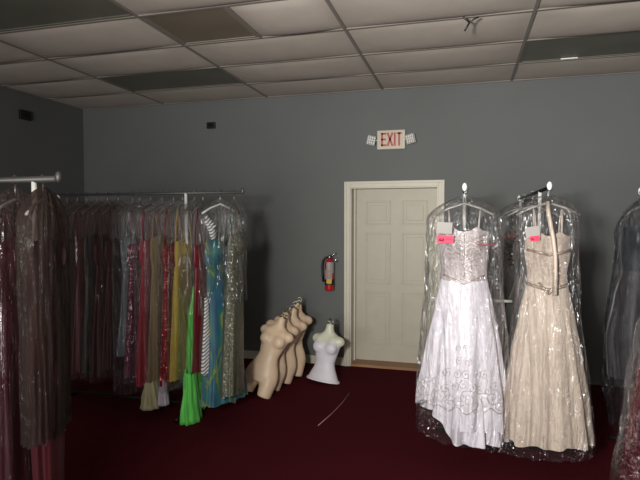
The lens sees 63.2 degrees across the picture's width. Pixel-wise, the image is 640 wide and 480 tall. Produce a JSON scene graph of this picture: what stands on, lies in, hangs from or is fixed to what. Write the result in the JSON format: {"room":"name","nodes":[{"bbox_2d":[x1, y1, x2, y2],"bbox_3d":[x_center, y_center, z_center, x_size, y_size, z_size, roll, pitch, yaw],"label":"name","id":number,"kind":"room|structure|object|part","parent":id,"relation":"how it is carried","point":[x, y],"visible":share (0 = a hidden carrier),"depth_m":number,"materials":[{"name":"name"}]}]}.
{"room":"dress shop","nodes":[
{"label":"dress shop","id":0,"kind":"room"},
{"bbox_2d":[0,86,84,235],"bbox_3d":[-4.380,0.018,2.564,0.150,3.121,8.995,1,2,15],"label":"wall","id":1,"kind":"structure","parent":0,"point":[47,144],"depth_m":6.14,"materials":[{"name":"paint"}]},
{"bbox_2d":[19,109,30,120],"bbox_3d":[-3.345,-1.415,5.900,0.034,0.103,0.148,1,2,15],"label":"wall box","id":2,"kind":"object","parent":1,"relation":"attached to","point":[25,115],"visible":1,"depth_m":5.88,"materials":[{"name":"black plastic"}]},
{"bbox_2d":[0,0,639,108],"bbox_3d":[0.057,-1.551,1.324,9.330,0.189,9.395,1,2,15],"label":"ceiling","id":3,"kind":"structure","parent":0,"point":[284,17],"depth_m":4.34,"materials":[{"name":"tile"}]},
{"bbox_2d":[0,0,132,31],"bbox_3d":[-2.041,-1.611,3.563,1.342,0.054,0.624,1,2,15],"label":"ceiling light","id":4,"kind":"object","parent":3,"relation":"attached to","point":[14,14],"visible":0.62,"depth_m":3.64,"materials":[{"name":"grey plastic"}]},
{"bbox_2d":[100,68,242,91],"bbox_3d":[-1.529,-1.682,5.409,1.342,0.054,0.609,1,2,15],"label":"ceiling light","id":5,"kind":"object","parent":3,"relation":"attached to","point":[216,76],"visible":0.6,"depth_m":5.42,"materials":[{"name":"grey plastic"}]},
{"bbox_2d":[142,7,257,44],"bbox_3d":[-0.880,-1.624,3.910,0.654,0.054,0.614,1,2,15],"label":"ceiling light","id":6,"kind":"object","parent":3,"relation":"attached to","point":[217,24],"visible":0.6,"depth_m":3.90,"materials":[{"name":"plastic"}]},
{"bbox_2d":[463,17,478,30],"bbox_3d":[1.040,-1.491,3.596,0.106,0.103,0.039,0,2,-3],"label":"wire","id":7,"kind":"object","parent":3,"relation":"hanging from","point":[464,18],"visible":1,"depth_m":3.58,"materials":[{"name":"black plastic"}]},
{"bbox_2d":[519,32,639,62],"bbox_3d":[2.386,-1.636,4.325,1.317,0.062,0.609,1,2,15],"label":"ceiling light","id":8,"kind":"object","parent":3,"relation":"attached to","point":[625,43],"visible":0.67,"depth_m":4.38,"materials":[{"name":"white plastic"}]},
{"bbox_2d":[64,358,633,479],"bbox_3d":[0.070,1.681,1.496,9.430,0.120,9.595,1,2,15],"label":"floor","id":9,"kind":"structure","parent":0,"point":[379,431],"depth_m":4.00,"materials":[{"name":"carpet"}]},
{"bbox_2d":[0,171,61,191],"bbox_3d":[-1.999,0.612,2.770,1.536,1.912,0.400,1,2,15],"label":"clothes rack","id":10,"kind":"object","parent":9,"relation":"on","point":[33,180],"visible":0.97,"depth_m":2.56,"materials":[{"name":"metal"}]},
{"bbox_2d":[0,203,15,240],"bbox_3d":[-1.679,0.583,2.675,0.301,1.822,0.644,0,2,7],"label":"gown","id":11,"kind":"object","parent":10,"relation":"hanging from","point":[5,232],"visible":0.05,"depth_m":2.69,"materials":[{"name":"fabric"}]},
{"bbox_2d":[0,175,32,479],"bbox_3d":[-1.527,0.581,2.639,0.235,1.813,0.604,0,2,0],"label":"gown","id":12,"kind":"object","parent":10,"relation":"hanging from","point":[15,460],"visible":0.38,"depth_m":2.49,"materials":[{"name":"fabric"}]},
{"bbox_3d":[-1.999,-0.305,2.734,1.480,0.034,0.034,1,2,15],"label":"rod","id":13,"kind":"part","parent":10,"relation":"part of","materials":[{"name":"metal"}]},
{"bbox_2d":[15,174,71,479],"bbox_3d":[-1.363,0.527,2.588,0.179,1.702,0.447,0,2,-9],"label":"gown","id":14,"kind":"object","parent":10,"relation":"hanging from","point":[42,220],"visible":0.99,"depth_m":2.45,"materials":[{"name":"fabric"}]},
{"bbox_2d":[56,188,244,422],"bbox_3d":[-1.558,0.529,4.565,1.946,1.940,0.400,1,2,15],"label":"clothes rack","id":15,"kind":"object","parent":9,"relation":"on","point":[73,392],"visible":0.54,"depth_m":4.48,"materials":[{"name":"metal"}]},
{"bbox_2d":[64,192,81,242],"bbox_3d":[-2.305,0.409,4.769,0.139,1.690,0.466,1,2,18],"label":"gown","id":16,"kind":"object","parent":15,"relation":"hanging from","point":[75,209],"visible":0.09,"depth_m":4.80,"materials":[{"name":"fabric"}]},
{"bbox_2d":[66,192,92,374],"bbox_3d":[-2.198,0.411,4.741,0.149,1.691,0.476,1,2,19],"label":"gown","id":17,"kind":"object","parent":15,"relation":"hanging from","point":[72,261],"visible":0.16,"depth_m":4.63,"materials":[{"name":"fabric"}]},
{"bbox_2d":[71,192,100,375],"bbox_3d":[-2.095,0.393,4.714,0.143,1.652,0.465,0,2,12],"label":"gown","id":18,"kind":"object","parent":15,"relation":"hanging from","point":[77,350],"visible":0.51,"depth_m":4.56,"materials":[{"name":"fabric"}]},
{"bbox_2d":[81,192,111,374],"bbox_3d":[-1.998,0.394,4.678,0.139,1.652,0.470,1,2,16],"label":"gown","id":19,"kind":"object","parent":15,"relation":"hanging from","point":[89,243],"visible":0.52,"depth_m":4.54,"materials":[{"name":"fabric"}]},
{"bbox_2d":[91,192,124,377],"bbox_3d":[-1.889,0.405,4.652,0.146,1.672,0.466,1,2,20],"label":"gown","id":20,"kind":"object","parent":15,"relation":"hanging from","point":[99,250],"visible":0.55,"depth_m":4.52,"materials":[{"name":"fabric"}]},
{"bbox_2d":[102,191,130,371],"bbox_3d":[-1.784,0.376,4.623,0.146,1.610,0.473,1,2,20],"label":"gown","id":21,"kind":"object","parent":15,"relation":"hanging from","point":[110,360],"visible":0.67,"depth_m":4.50,"materials":[{"name":"fabric"}]},
{"bbox_2d":[116,191,145,356],"bbox_3d":[-1.639,0.443,4.586,0.279,1.743,0.469,1,2,16],"label":"gown","id":22,"kind":"object","parent":15,"relation":"hanging from","point":[125,241],"visible":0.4,"depth_m":4.44,"materials":[{"name":"fabric"}]},
{"bbox_2d":[124,191,152,378],"bbox_3d":[-1.571,0.399,4.562,0.145,1.652,0.463,1,2,20],"label":"gown","id":23,"kind":"object","parent":15,"relation":"hanging from","point":[134,281],"visible":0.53,"depth_m":4.43,"materials":[{"name":"fabric"}]},
{"bbox_3d":[-1.558,-0.402,4.529,1.890,0.022,0.022,1,2,15],"label":"rod","id":24,"kind":"part","parent":15,"relation":"part of","materials":[{"name":"metal"}]},
{"bbox_2d":[136,191,163,386],"bbox_3d":[-1.466,0.430,4.537,0.156,1.713,0.462,1,2,15],"label":"gown","id":25,"kind":"object","parent":15,"relation":"hanging from","point":[144,251],"visible":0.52,"depth_m":4.40,"materials":[{"name":"fabric"}]},
{"bbox_2d":[140,191,179,410],"bbox_3d":[-1.375,0.487,4.489,0.193,1.824,0.511,1,2,20],"label":"gown","id":26,"kind":"object","parent":15,"relation":"hanging from","point":[149,397],"visible":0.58,"depth_m":4.37,"materials":[{"name":"fabric"}]},
{"bbox_2d":[157,190,182,405],"bbox_3d":[-1.257,0.472,4.481,0.148,1.794,0.463,1,2,19],"label":"gown","id":27,"kind":"object","parent":15,"relation":"hanging from","point":[168,260],"visible":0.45,"depth_m":4.34,"materials":[{"name":"fabric"}]},
{"bbox_2d":[169,190,194,381],"bbox_3d":[-1.167,0.404,4.451,0.138,1.656,0.463,1,2,15],"label":"gown","id":28,"kind":"object","parent":15,"relation":"hanging from","point":[182,292],"visible":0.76,"depth_m":4.35,"materials":[{"name":"fabric"}]},
{"bbox_2d":[180,190,206,425],"bbox_3d":[-1.057,0.540,4.418,0.174,1.924,0.477,0,2,10],"label":"gown","id":29,"kind":"object","parent":15,"relation":"hanging from","point":[191,411],"visible":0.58,"depth_m":4.32,"materials":[{"name":"fabric"}]},
{"bbox_2d":[191,190,213,373],"bbox_3d":[-0.976,0.339,4.395,0.107,1.522,0.432,1,2,14],"label":"gown","id":30,"kind":"object","parent":15,"relation":"hanging from","point":[200,279],"visible":0.55,"depth_m":4.28,"materials":[{"name":"fabric"}]},
{"bbox_2d":[200,190,247,407],"bbox_3d":[-0.798,0.457,4.288,0.284,1.749,0.541,2,3,39],"label":"gown","id":31,"kind":"object","parent":15,"relation":"hanging from","point":[215,261],"visible":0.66,"depth_m":4.20,"materials":[{"name":"blue fabric"}]},
{"bbox_2d":[220,190,246,398],"bbox_3d":[-0.715,0.408,4.260,0.195,1.650,0.566,0,2,5],"label":"gown","id":32,"kind":"object","parent":15,"relation":"hanging from","point":[232,363],"visible":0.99,"depth_m":4.15,"materials":[{"name":"fabric"}]},
{"bbox_2d":[245,310,293,398],"bbox_3d":[-0.513,1.096,4.986,0.475,0.815,0.290,-1,3,-30],"label":"torso form","id":33,"kind":"object","parent":9,"relation":"on","point":[262,370],"visible":0.94,"depth_m":4.93,"materials":[{"name":"plastic"}]},
{"bbox_2d":[257,305,298,390],"bbox_3d":[-0.463,1.077,5.192,0.449,0.824,0.290,-1,3,-33],"label":"torso form","id":34,"kind":"object","parent":9,"relation":"on","point":[290,328],"visible":0.28,"depth_m":5.15,"materials":[{"name":"plastic"}]},
{"bbox_2d":[274,301,306,383],"bbox_3d":[-0.369,1.062,5.372,0.464,0.832,0.246,0,2,0],"label":"torso form","id":35,"kind":"object","parent":9,"relation":"on","point":[290,359],"visible":0.34,"depth_m":5.33,"materials":[{"name":"plastic"}]},
{"bbox_2d":[281,297,312,376],"bbox_3d":[-0.291,1.046,5.601,0.412,0.830,0.273,0,2,3],"label":"torso form","id":36,"kind":"object","parent":9,"relation":"on","point":[299,351],"visible":0.43,"depth_m":5.55,"materials":[{"name":"plastic"}]},
{"bbox_2d":[307,318,344,383],"bbox_3d":[0.047,1.149,5.407,0.388,0.662,0.258,2,3,36],"label":"torso form","id":37,"kind":"object","parent":9,"relation":"on","point":[327,344],"visible":1,"depth_m":5.36,"materials":[{"name":"plastic"}]},
{"bbox_2d":[318,394,348,425],"bbox_3d":[0.142,1.496,4.628,0.025,0.006,0.844,1,2,21],"label":"thread","id":38,"kind":"object","parent":9,"relation":"on","point":[348,394],"visible":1,"depth_m":4.55},
{"bbox_2d":[431,183,511,431],"bbox_3d":[1.269,0.546,4.394,0.601,1.920,1.956,1,2,15],"label":"clothes rack","id":39,"kind":"object","parent":9,"relation":"on","point":[464,186],"visible":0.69,"depth_m":4.00,"materials":[{"name":"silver metal"}]},
{"bbox_2d":[415,186,511,448],"bbox_3d":[0.983,0.498,3.538,0.653,1.734,0.509,1,2,15],"label":"gown","id":40,"kind":"object","parent":39,"relation":"hanging from","point":[462,378],"visible":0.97,"depth_m":3.42,"materials":[{"name":"fabric"}]},
{"bbox_2d":[507,182,565,451],"bbox_3d":[1.725,0.550,4.288,0.400,1.920,1.956,1,2,15],"label":"clothes rack","id":41,"kind":"object","parent":9,"relation":"on","point":[549,184],"visible":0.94,"depth_m":3.74,"materials":[{"name":"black metal"}]},
{"bbox_2d":[496,194,545,341],"bbox_3d":[1.800,0.501,4.661,0.567,1.823,0.365,1,2,15],"label":"gown","id":42,"kind":"object","parent":41,"relation":"hanging from","point":[511,236],"visible":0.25,"depth_m":4.62,"materials":[{"name":"black fabric"}]},
{"bbox_2d":[501,191,558,373],"bbox_3d":[1.689,0.502,4.172,0.585,1.790,0.356,1,2,15],"label":"gown","id":43,"kind":"object","parent":41,"relation":"hanging from","point":[511,313],"visible":0.29,"depth_m":4.14,"materials":[{"name":"grey fabric"}]},
{"bbox_3d":[1.725,-0.371,4.253,0.024,0.024,1.900,1,2,15],"label":"rod","id":44,"kind":"part","parent":41,"relation":"part of","materials":[{"name":"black metal"}]},
{"bbox_2d":[502,184,594,451],"bbox_3d":[1.481,0.516,3.407,0.608,1.758,0.451,1,2,15],"label":"gown","id":45,"kind":"object","parent":41,"relation":"hanging from","point":[547,406],"visible":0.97,"depth_m":3.31,"materials":[{"name":"fabric"}]},
{"bbox_3d":[1.467,0.302,3.345,0.269,0.055,0.078,1,2,15],"label":"beaded trim","id":46,"kind":"part","parent":45,"relation":"part of","materials":[{"name":"beige fabric"}]},
{"bbox_3d":[1.460,0.311,3.324,0.134,0.084,0.028,1,2,15],"label":"beaded trim","id":47,"kind":"part","parent":45,"relation":"part of","materials":[{"name":"beige fabric"}]},
{"bbox_3d":[1.461,0.080,3.316,0.264,0.047,0.079,1,2,15],"label":"beaded trim","id":48,"kind":"part","parent":45,"relation":"part of","materials":[{"name":"beige fabric"}]},
{"bbox_2d":[608,188,639,440],"bbox_3d":[2.226,0.589,3.263,0.400,1.920,1.486,1,2,15],"label":"clothes rack","id":49,"kind":"object","parent":9,"relation":"on","point":[610,437],"visible":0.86,"depth_m":3.94,"materials":[{"name":"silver metal"}]},
{"bbox_2d":[606,206,639,383],"bbox_3d":[2.398,0.530,3.866,0.554,1.824,0.382,1,2,15],"label":"gown","id":50,"kind":"object","parent":49,"relation":"hanging from","point":[623,327],"visible":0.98,"depth_m":3.81,"materials":[{"name":"fabric"}]},
{"bbox_2d":[617,356,639,479],"bbox_3d":[2.123,0.606,2.922,0.874,1.903,0.540,1,2,15],"label":"gown","id":51,"kind":"object","parent":49,"relation":"hanging from","point":[629,469],"visible":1,"depth_m":2.98,"materials":[{"name":"fabric"}]},
{"bbox_2d":[83,73,639,387],"bbox_3d":[1.278,-0.106,5.789,9.330,3.121,0.250,1,2,15],"label":"wall","id":52,"kind":"structure","parent":0,"point":[292,157],"depth_m":5.86,"materials":[{"name":"paint"}]},
{"bbox_2d":[207,122,215,128],"bbox_3d":[-1.323,-1.391,6.314,0.110,0.076,0.034,1,2,15],"label":"wall box","id":53,"kind":"object","parent":52,"relation":"attached to","point":[210,125],"visible":1,"depth_m":6.30,"materials":[{"name":"black plastic"}]},
{"bbox_2d":[244,350,343,365],"bbox_3d":[-1.415,1.383,6.457,3.514,0.095,0.014,1,2,15],"label":"baseboard","id":54,"kind":"structure","parent":52,"relation":"attached to","point":[247,354],"depth_m":6.09,"materials":[{"name":"paint"}]},
{"bbox_2d":[0,0,639,109],"bbox_3d":[0.043,-1.506,1.278,9.030,0.036,8.995,1,2,15],"label":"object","id":55,"kind":"structure","parent":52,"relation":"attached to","point":[328,2],"depth_m":4.48,"materials":[{"name":"metal"}]},
{"bbox_2d":[321,253,336,290],"bbox_3d":[0.112,0.359,5.909,0.146,0.433,0.162,-1,3,-32],"label":"fire extinguisher","id":56,"kind":"object","parent":52,"relation":"attached to","point":[329,264],"visible":1,"depth_m":5.88,"materials":[{"name":"red metal"}]},
{"bbox_2d":[366,129,415,149],"bbox_3d":[0.776,-1.103,5.696,0.546,0.210,0.123,1,2,15],"label":"exit sign","id":57,"kind":"object","parent":52,"relation":"attached to","point":[386,139],"visible":1,"depth_m":5.70,"materials":[{"name":"plastic"}]},
{"bbox_2d":[366,135,376,145],"bbox_3d":[0.572,-1.099,5.743,0.127,0.116,0.104,1,2,15],"label":"lamp","id":58,"kind":"object","parent":57,"relation":"attached to","point":[371,140],"depth_m":5.71,"materials":[{"name":"white plastic"}]},
{"bbox_2d":[405,133,415,143],"bbox_3d":[0.979,-1.095,5.626,0.105,0.116,0.067,2,3,41],"label":"lamp","id":59,"kind":"object","parent":57,"relation":"attached to","point":[410,138],"depth_m":5.60,"materials":[{"name":"plastic"}]},
{"bbox_2d":[344,180,444,370],"bbox_3d":[0.844,0.395,5.915,1.107,2.111,0.276,1,2,15],"label":"door","id":60,"kind":"structure","parent":52,"relation":"in","point":[392,261],"depth_m":5.98,"materials":[{"name":"paint"}]},
{"bbox_3d":[0.674,0.914,6.077,0.292,0.620,0.008,1,2,15],"label":"panel","id":61,"kind":"part","parent":60,"relation":"part of","materials":[{"name":"paint"}]},
{"bbox_3d":[0.674,0.215,6.050,0.292,0.600,0.008,1,2,15],"label":"panel","id":62,"kind":"part","parent":60,"relation":"part of","materials":[{"name":"paint"}]},
{"bbox_3d":[0.674,-0.315,6.030,0.292,0.280,0.008,1,2,15],"label":"panel","id":63,"kind":"part","parent":60,"relation":"part of","materials":[{"name":"paint"}]},
{"bbox_3d":[1.080,0.919,5.965,0.292,0.620,0.008,1,2,15],"label":"panel","id":64,"kind":"part","parent":60,"relation":"part of","materials":[{"name":"paint"}]},
{"bbox_3d":[1.080,0.219,5.938,0.292,0.600,0.008,1,2,15],"label":"panel","id":65,"kind":"part","parent":60,"relation":"part of","materials":[{"name":"paint"}]},
{"bbox_3d":[1.080,-0.310,5.917,0.292,0.280,0.008,1,2,15],"label":"panel","id":66,"kind":"part","parent":60,"relation":"part of","materials":[{"name":"paint"}]}
]}

